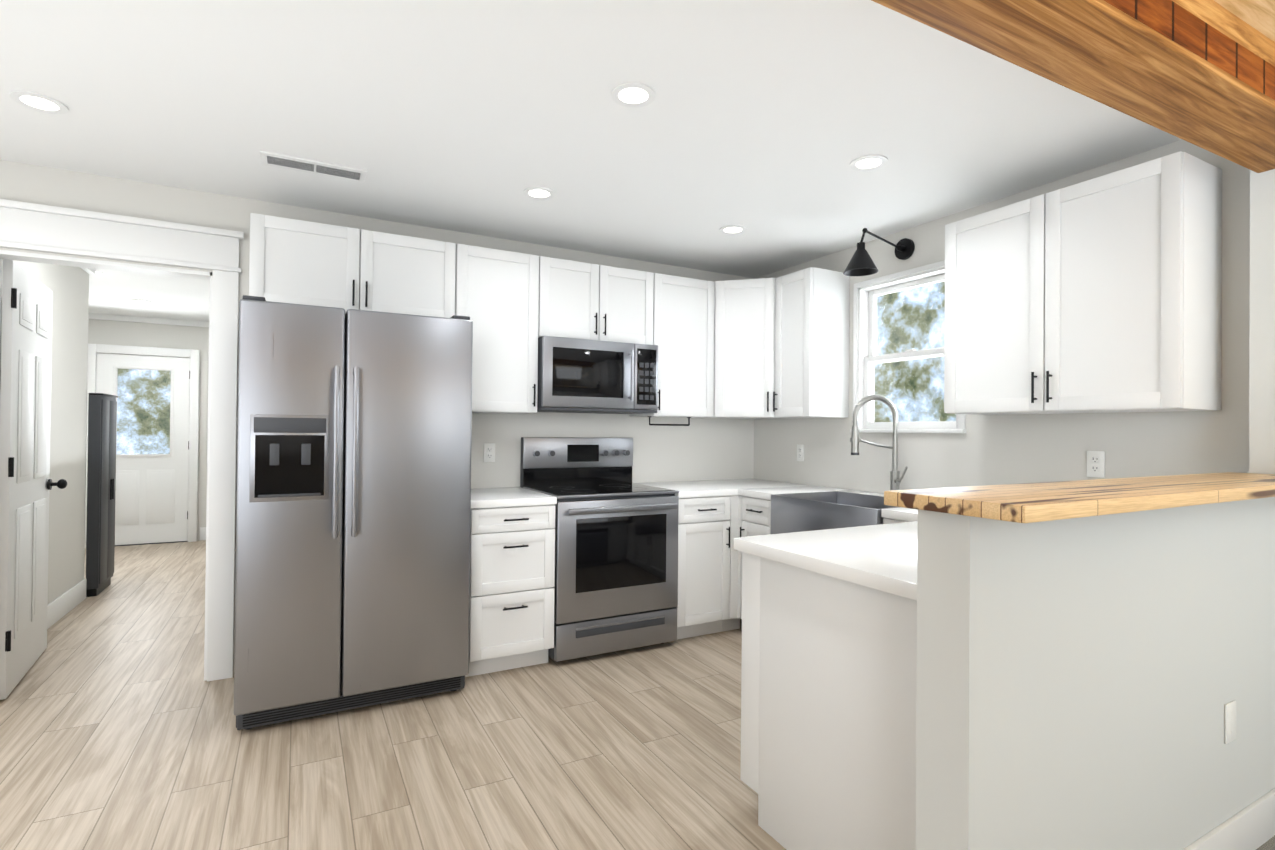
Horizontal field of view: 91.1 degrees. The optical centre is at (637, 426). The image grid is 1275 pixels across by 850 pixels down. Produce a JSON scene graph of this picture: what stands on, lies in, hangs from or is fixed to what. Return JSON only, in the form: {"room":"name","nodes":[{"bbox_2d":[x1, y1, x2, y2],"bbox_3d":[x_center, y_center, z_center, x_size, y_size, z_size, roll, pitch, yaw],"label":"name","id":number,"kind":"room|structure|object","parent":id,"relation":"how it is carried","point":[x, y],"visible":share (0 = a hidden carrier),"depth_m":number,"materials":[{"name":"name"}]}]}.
{"room":"kitchen","nodes":[
{"label":"kitchen","id":0,"kind":"room"},
{"bbox_2d":[0,259,91,603],"bbox_3d":[-3.619,0.039,3.667,0.120,2.450,2.080,1,0,-28],"label":"wall","id":1,"kind":"structure","parent":0,"point":[76,331],"depth_m":4.23,"materials":[{"name":"white paint"}]},
{"bbox_2d":[0,259,66,699],"bbox_3d":[-3.151,0.243,3.187,0.207,2.020,0.807,1,0,-28],"label":"hall door","id":2,"kind":"structure","parent":1,"relation":"in","point":[26,483],"depth_m":3.06,"materials":[{"name":"white wood"}]},
{"bbox_2d":[47,579,86,628],"bbox_3d":[-3.577,1.192,3.700,0.014,0.145,2.060,1,0,-28],"label":"baseboard","id":3,"kind":"structure","parent":1,"relation":"attached to","point":[58,608],"depth_m":4.19,"materials":[{"name":"white wood"}]},
{"bbox_2d":[80,267,95,274],"bbox_3d":[-3.538,-1.155,3.714,0.040,0.060,2.080,1,0,-28],"label":"crown molding","id":4,"kind":"structure","parent":1,"relation":"attached to","point":[92,271],"depth_m":4.54,"materials":[{"name":"white"}]},
{"bbox_2d":[92,319,208,540],"bbox_3d":[-5.397,0.044,6.799,2.700,2.450,0.120,1,0,-28],"label":"wall","id":5,"kind":"structure","parent":0,"point":[108,332],"depth_m":6.92,"materials":[{"name":"white paint"}]},
{"bbox_2d":[96,353,189,544],"bbox_3d":[-5.293,0.249,6.698,0.812,2.018,0.131,1,0,-28],"label":"exterior door","id":6,"kind":"structure","parent":5,"relation":"in","point":[152,393],"depth_m":6.75,"materials":[{"name":"white wood"}]},
{"bbox_2d":[85,344,208,547],"bbox_3d":[-4.951,0.212,6.932,1.805,2.125,0.070,1,0,-28],"label":"door frame","id":7,"kind":"structure","parent":5,"relation":"attached to","point":[191,354],"depth_m":6.90,"materials":[{"name":"white wood"}]},
{"bbox_2d":[88,313,208,326],"bbox_3d":[-5.286,-1.150,6.770,2.600,0.060,0.040,1,0,-28],"label":"crown molding","id":8,"kind":"structure","parent":5,"relation":"attached to","point":[99,316],"depth_m":6.75,"materials":[{"name":"white wood"}]},
{"bbox_2d":[200,527,205,539],"bbox_3d":[-4.546,1.208,7.182,0.790,0.145,0.014,1,0,-28],"label":"baseboard","id":9,"kind":"structure","parent":5,"relation":"attached to","point":[202,529],"depth_m":7.00,"materials":[{"name":"white wood"}]},
{"bbox_2d":[0,160,753,675],"bbox_3d":[-1.796,0.054,3.405,6.355,2.450,0.120,1,0,-28],"label":"wall","id":10,"kind":"structure","parent":0,"point":[706,448],"depth_m":3.82,"materials":[{"name":"white paint"}]},
{"bbox_2d":[0,199,243,680],"bbox_3d":[-2.537,0.137,2.990,1.094,2.265,0.182,1,0,-28],"label":"door frame","id":11,"kind":"structure","parent":10,"relation":"attached to","point":[43,228],"depth_m":3.13,"materials":[{"name":"white wood"}]},
{"bbox_2d":[249,213,455,317],"bbox_3d":[-1.479,-0.786,3.302,0.955,0.435,0.363,1,0,-28],"label":"upper cabinet","id":12,"kind":"object","parent":10,"relation":"attached to","point":[293,261],"visible":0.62,"depth_m":3.15,"materials":[{"name":"white wood"}]},
{"bbox_2d":[484,443,494,461],"bbox_3d":[-0.903,0.161,3.815,0.070,0.115,0.009,1,0,-28],"label":"outlet","id":13,"kind":"object","parent":10,"relation":"attached to","point":[489,452],"visible":1,"depth_m":3.81,"materials":[{"name":"white plastic"}]},
{"bbox_2d":[455,244,538,413],"bbox_3d":[-0.851,-0.538,3.642,0.472,0.915,0.363,1,0,-28],"label":"upper cabinet","id":14,"kind":"object","parent":10,"relation":"attached to","point":[496,296],"visible":0.83,"depth_m":3.52,"materials":[{"name":"white wood"}]},
{"bbox_2d":[538,256,653,344],"bbox_3d":[-0.303,-0.753,3.939,0.764,0.470,0.363,1,0,-28],"label":"upper cabinet","id":15,"kind":"object","parent":10,"relation":"attached to","point":[582,300],"visible":0.75,"depth_m":3.79,"materials":[{"name":"white wood"}]},
{"bbox_2d":[537,336,657,413],"bbox_3d":[-0.286,-0.301,3.898,0.758,0.426,0.446,1,0,-28],"label":"over-the-range microwave","id":16,"kind":"object","parent":15,"relation":"attached to","point":[576,375],"visible":0.94,"depth_m":3.73,"materials":[{"name":"grey metal"}]},
{"bbox_2d":[629,273,714,417],"bbox_3d":[0.241,-0.523,4.234,0.473,0.915,0.363,1,0,-28],"label":"upper cabinet","id":17,"kind":"object","parent":10,"relation":"attached to","point":[683,321],"visible":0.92,"depth_m":4.11,"materials":[{"name":"white wood"}]},
{"bbox_2d":[648,416,690,425],"bbox_3d":[0.216,-0.035,4.201,0.338,0.060,0.028,1,0,-28],"label":"paper towel holder","id":18,"kind":"object","parent":17,"relation":"attached to","point":[688,424],"visible":0.98,"depth_m":4.21,"materials":[{"name":"black metal"}]},
{"bbox_2d":[696,278,791,418],"bbox_3d":[0.776,-0.517,4.375,0.618,0.915,0.624,1,0,-28],"label":"upper cabinet","id":19,"kind":"object","parent":10,"relation":"attached to","point":[744,351],"visible":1,"depth_m":4.15,"materials":[{"name":"white wood"}]},
{"bbox_2d":[0,540,785,849],"bbox_3d":[-1.351,1.307,2.552,6.355,0.060,11.440,1,0,-28],"label":"floor","id":20,"kind":"structure","parent":0,"point":[119,730],"depth_m":2.44,"materials":[{"name":"brown wood"}]},
{"bbox_2d":[86,393,117,596],"bbox_3d":[-4.133,0.510,4.844,0.105,1.515,0.440,1,0,-28],"label":"refrigerator","id":21,"kind":"object","parent":20,"relation":"on","point":[101,484],"visible":0.96,"depth_m":4.68,"materials":[{"name":"black metal"}]},
{"bbox_2d":[233,295,472,729],"bbox_3d":[-1.378,0.374,3.068,0.947,1.813,0.846,1,0,-28],"label":"refrigerator","id":22,"kind":"object","parent":20,"relation":"on","point":[353,523],"visible":1,"depth_m":2.73,"materials":[{"name":"grey metal"}]},
{"bbox_2d":[465,505,554,676],"bbox_3d":[-0.783,0.853,3.502,0.452,0.874,0.668,1,0,-28],"label":"base cabinet","id":23,"kind":"object","parent":20,"relation":"on","point":[512,583],"visible":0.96,"depth_m":3.24,"materials":[{"name":"white wood"}]},
{"bbox_2d":[471,487,556,508],"bbox_3d":[-0.787,0.395,3.514,0.462,0.040,0.644,1,0,-28],"label":"countertop","id":24,"kind":"structure","parent":23,"relation":"on","point":[498,497],"depth_m":3.31,"materials":[{"name":"white stone"}]},
{"bbox_2d":[520,437,678,661],"bbox_3d":[-0.232,0.684,3.775,0.764,1.225,0.707,1,0,-28],"label":"electric range","id":25,"kind":"object","parent":20,"relation":"on","point":[616,558],"visible":0.94,"depth_m":3.55,"materials":[{"name":"grey metal"}]},
{"bbox_2d":[675,496,730,639],"bbox_3d":[0.264,0.867,4.070,0.390,0.874,0.668,1,0,-28],"label":"base cabinet","id":26,"kind":"object","parent":20,"relation":"on","point":[703,607],"visible":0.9,"depth_m":3.82,"materials":[{"name":"white wood"}]},
{"bbox_2d":[635,481,734,497],"bbox_3d":[0.275,0.408,4.089,0.416,0.037,0.641,1,0,-28],"label":"countertop","id":27,"kind":"structure","parent":26,"relation":"on","point":[686,489],"depth_m":3.92,"materials":[{"name":"white stone"}]},
{"bbox_2d":[721,495,743,631],"bbox_3d":[0.739,0.873,4.329,0.689,0.874,0.665,1,0,-28],"label":"base cabinet","id":28,"kind":"object","parent":20,"relation":"on","point":[733,621],"visible":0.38,"depth_m":3.92,"materials":[{"name":"white wood"}]},
{"bbox_2d":[740,496,770,618],"bbox_3d":[0.981,0.872,3.909,0.668,0.874,0.300,1,0,-28],"label":"base cabinet","id":29,"kind":"object","parent":20,"relation":"on","point":[756,515],"visible":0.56,"depth_m":3.79,"materials":[{"name":"white wood"}]},
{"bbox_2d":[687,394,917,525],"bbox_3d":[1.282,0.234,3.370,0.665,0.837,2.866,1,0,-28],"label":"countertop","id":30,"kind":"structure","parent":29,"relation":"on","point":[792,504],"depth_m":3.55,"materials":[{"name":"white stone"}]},
{"bbox_2d":[770,491,898,533],"bbox_3d":[1.181,0.523,3.409,0.527,0.256,0.758,1,0,-28],"label":"sink","id":31,"kind":"object","parent":30,"relation":"in","point":[791,512],"depth_m":3.43,"materials":[{"name":"silver metal"}]},
{"bbox_2d":[741,552,916,849],"bbox_3d":[1.018,0.859,2.059,1.129,0.874,0.815,1,0,-28],"label":"base cabinet","id":32,"kind":"object","parent":20,"relation":"on","point":[828,705],"visible":0.33,"depth_m":1.76,"materials":[{"name":"white wood"}]},
{"bbox_2d":[733,514,917,600],"bbox_3d":[0.998,0.400,2.028,1.110,0.037,0.779,1,0,-28],"label":"countertop","id":33,"kind":"structure","parent":32,"relation":"on","point":[848,535],"depth_m":1.93,"materials":[{"name":"white stone"}]},
{"bbox_2d":[883,518,909,523],"bbox_3d":[1.497,0.870,2.959,0.668,0.874,0.319,1,0,-28],"label":"base cabinet","id":34,"kind":"object","parent":20,"relation":"on","point":[887,521],"visible":0.04,"depth_m":2.92,"materials":[{"name":"white wood"}]},
{"bbox_2d":[916,497,1274,849],"bbox_3d":[1.415,0.743,1.737,1.765,1.110,0.122,1,0,-28],"label":"wall","id":35,"kind":"structure","parent":20,"relation":"on","point":[1082,682],"depth_m":1.49,"materials":[{"name":"white paint"}]},
{"bbox_2d":[884,472,1274,522],"bbox_3d":[1.418,0.170,1.693,1.807,0.032,0.310,1,0,-28],"label":"bar","id":36,"kind":"object","parent":35,"relation":"on","point":[1035,502],"visible":1,"depth_m":1.38,"materials":[{"name":"beige wood"}]},
{"bbox_2d":[1183,788,1274,849],"bbox_3d":[1.436,1.225,1.671,1.779,0.145,0.017,1,0,-28],"label":"baseboard","id":37,"kind":"structure","parent":35,"relation":"attached to","point":[1249,827],"depth_m":1.87,"materials":[{"name":"white wood"}]},
{"bbox_2d":[1224,700,1235,743],"bbox_3d":[1.749,0.872,1.844,0.070,0.115,0.006,1,0,-28],"label":"outlet","id":38,"kind":"object","parent":35,"relation":"attached to","point":[1229,721],"visible":1,"depth_m":1.84,"materials":[{"name":"white plastic"}]},
{"bbox_2d":[1256,835,1274,849],"bbox_3d":[2.322,1.288,0.166,1.870,0.014,3.499,1,0,-28],"label":"room carpet","id":39,"kind":"object","parent":20,"relation":"on","point":[1269,844],"depth_m":1.92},
{"bbox_2d":[0,0,1181,321],"bbox_3d":[-2.194,-1.209,4.170,6.355,0.080,7.800,1,0,-28],"label":"ceiling","id":40,"kind":"structure","parent":0,"point":[766,122],"depth_m":2.36,"materials":[{"name":"white paint"}]},
{"bbox_2d":[9,90,68,113],"bbox_3d":[-2.179,-1.179,2.279,0.156,0.006,0.156,1,0,-28],"label":"recessed light","id":41,"kind":"object","parent":40,"relation":"in","point":[39,102],"visible":1,"depth_m":2.27,"materials":[{"name":"white plastic"}]},
{"bbox_2d":[260,150,366,182],"bbox_3d":[-1.454,-1.167,2.819,0.420,0.008,0.145,1,0,-28],"label":"ceiling vent","id":42,"kind":"object","parent":40,"relation":"in","point":[309,166],"visible":0.98,"depth_m":2.81,"materials":[{"name":"white metal"}]},
{"bbox_2d":[523,187,554,199],"bbox_3d":[-0.488,-1.157,3.104,0.156,0.006,0.156,1,0,-28],"label":"recessed light","id":43,"kind":"object","parent":40,"relation":"in","point":[541,193],"visible":1,"depth_m":3.10,"materials":[{"name":"white plastic"}]},
{"bbox_2d":[611,82,655,107],"bbox_3d":[-0.015,-1.159,2.189,0.156,0.006,0.156,1,0,-28],"label":"recessed light","id":44,"kind":"object","parent":40,"relation":"in","point":[632,94],"visible":1,"depth_m":2.18,"materials":[{"name":"white plastic"}]},
{"bbox_2d":[719,225,745,233],"bbox_3d":[0.555,-1.144,3.636,0.156,0.006,0.156,1,0,-28],"label":"recessed light","id":45,"kind":"object","parent":40,"relation":"in","point":[733,229],"visible":1,"depth_m":3.63,"materials":[{"name":"white"}]},
{"bbox_2d":[850,154,887,170],"bbox_3d":[1.006,-1.146,2.720,0.156,0.006,0.156,1,0,-28],"label":"recessed light","id":46,"kind":"object","parent":40,"relation":"in","point":[869,162],"visible":1,"depth_m":2.71,"materials":[{"name":"white"}]},
{"bbox_2d":[871,0,1274,172],"bbox_3d":[-0.476,-1.053,0.723,6.103,0.250,0.365,1,0,-28],"label":"wood beam","id":47,"kind":"structure","parent":40,"relation":"attached to","point":[1200,73],"depth_m":1.59,"materials":[{"name":"brown wood"}]},
{"bbox_2d":[754,139,1274,492],"bbox_3d":[2.489,0.084,1.895,0.259,2.450,6.620,1,0,-28],"label":"wall","id":48,"kind":"structure","parent":0,"point":[1236,433],"depth_m":2.77,"materials":[{"name":"white paint"}]},
{"bbox_2d":[797,444,803,460],"bbox_3d":[1.131,0.184,4.344,0.009,0.115,0.070,1,0,-28],"label":"outlet","id":49,"kind":"object","parent":48,"relation":"attached to","point":[800,452],"visible":1,"depth_m":4.34,"materials":[{"name":"white plastic"}]},
{"bbox_2d":[773,267,849,417],"bbox_3d":[1.108,-0.516,4.029,0.363,0.915,0.325,1,0,-28],"label":"upper cabinet","id":50,"kind":"object","parent":48,"relation":"attached to","point":[811,342],"visible":0.96,"depth_m":3.92,"materials":[{"name":"white wood"}]},
{"bbox_2d":[843,228,914,275],"bbox_3d":[1.349,-0.970,3.503,0.457,0.249,0.184,1,0,-28],"label":"lamp","id":51,"kind":"object","parent":48,"relation":"attached to","point":[861,262],"visible":1,"depth_m":3.48,"materials":[{"name":"black metal"}]},
{"bbox_2d":[850,260,966,432],"bbox_3d":[1.587,-0.430,3.631,0.153,0.935,0.760,1,0,-28],"label":"double-hung window","id":52,"kind":"structure","parent":48,"relation":"in","point":[866,358],"depth_m":3.78,"materials":[{"name":"white"}]},
{"bbox_2d":[944,151,1221,414],"bbox_3d":[1.835,-0.519,2.690,0.363,0.915,0.925,1,0,-28],"label":"upper cabinet","id":53,"kind":"object","parent":48,"relation":"attached to","point":[1102,294],"visible":1,"depth_m":2.46,"materials":[{"name":"white wood"}]},
{"bbox_2d":[1087,451,1104,477],"bbox_3d":[2.004,0.165,2.735,0.009,0.115,0.070,1,0,-28],"label":"outlet","id":54,"kind":"object","parent":48,"relation":"attached to","point":[1095,463],"visible":1,"depth_m":2.73,"materials":[{"name":"white plastic"}]},
{"bbox_2d":[1214,0,1274,41],"bbox_3d":[0.537,-1.180,-0.867,6.355,0.080,3.620,1,0,-28],"label":"ceiling","id":55,"kind":"structure","parent":0,"point":[1259,15],"depth_m":1.68,"materials":[{"name":"brown wood"}]},
{"label":"outside","id":56,"kind":"structure","parent":0,"visible":0},
{"bbox_2d":[874,281,955,421],"bbox_3d":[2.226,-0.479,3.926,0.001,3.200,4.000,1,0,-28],"label":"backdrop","id":57,"kind":"structure","parent":56,"point":[892,394],"depth_m":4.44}
]}

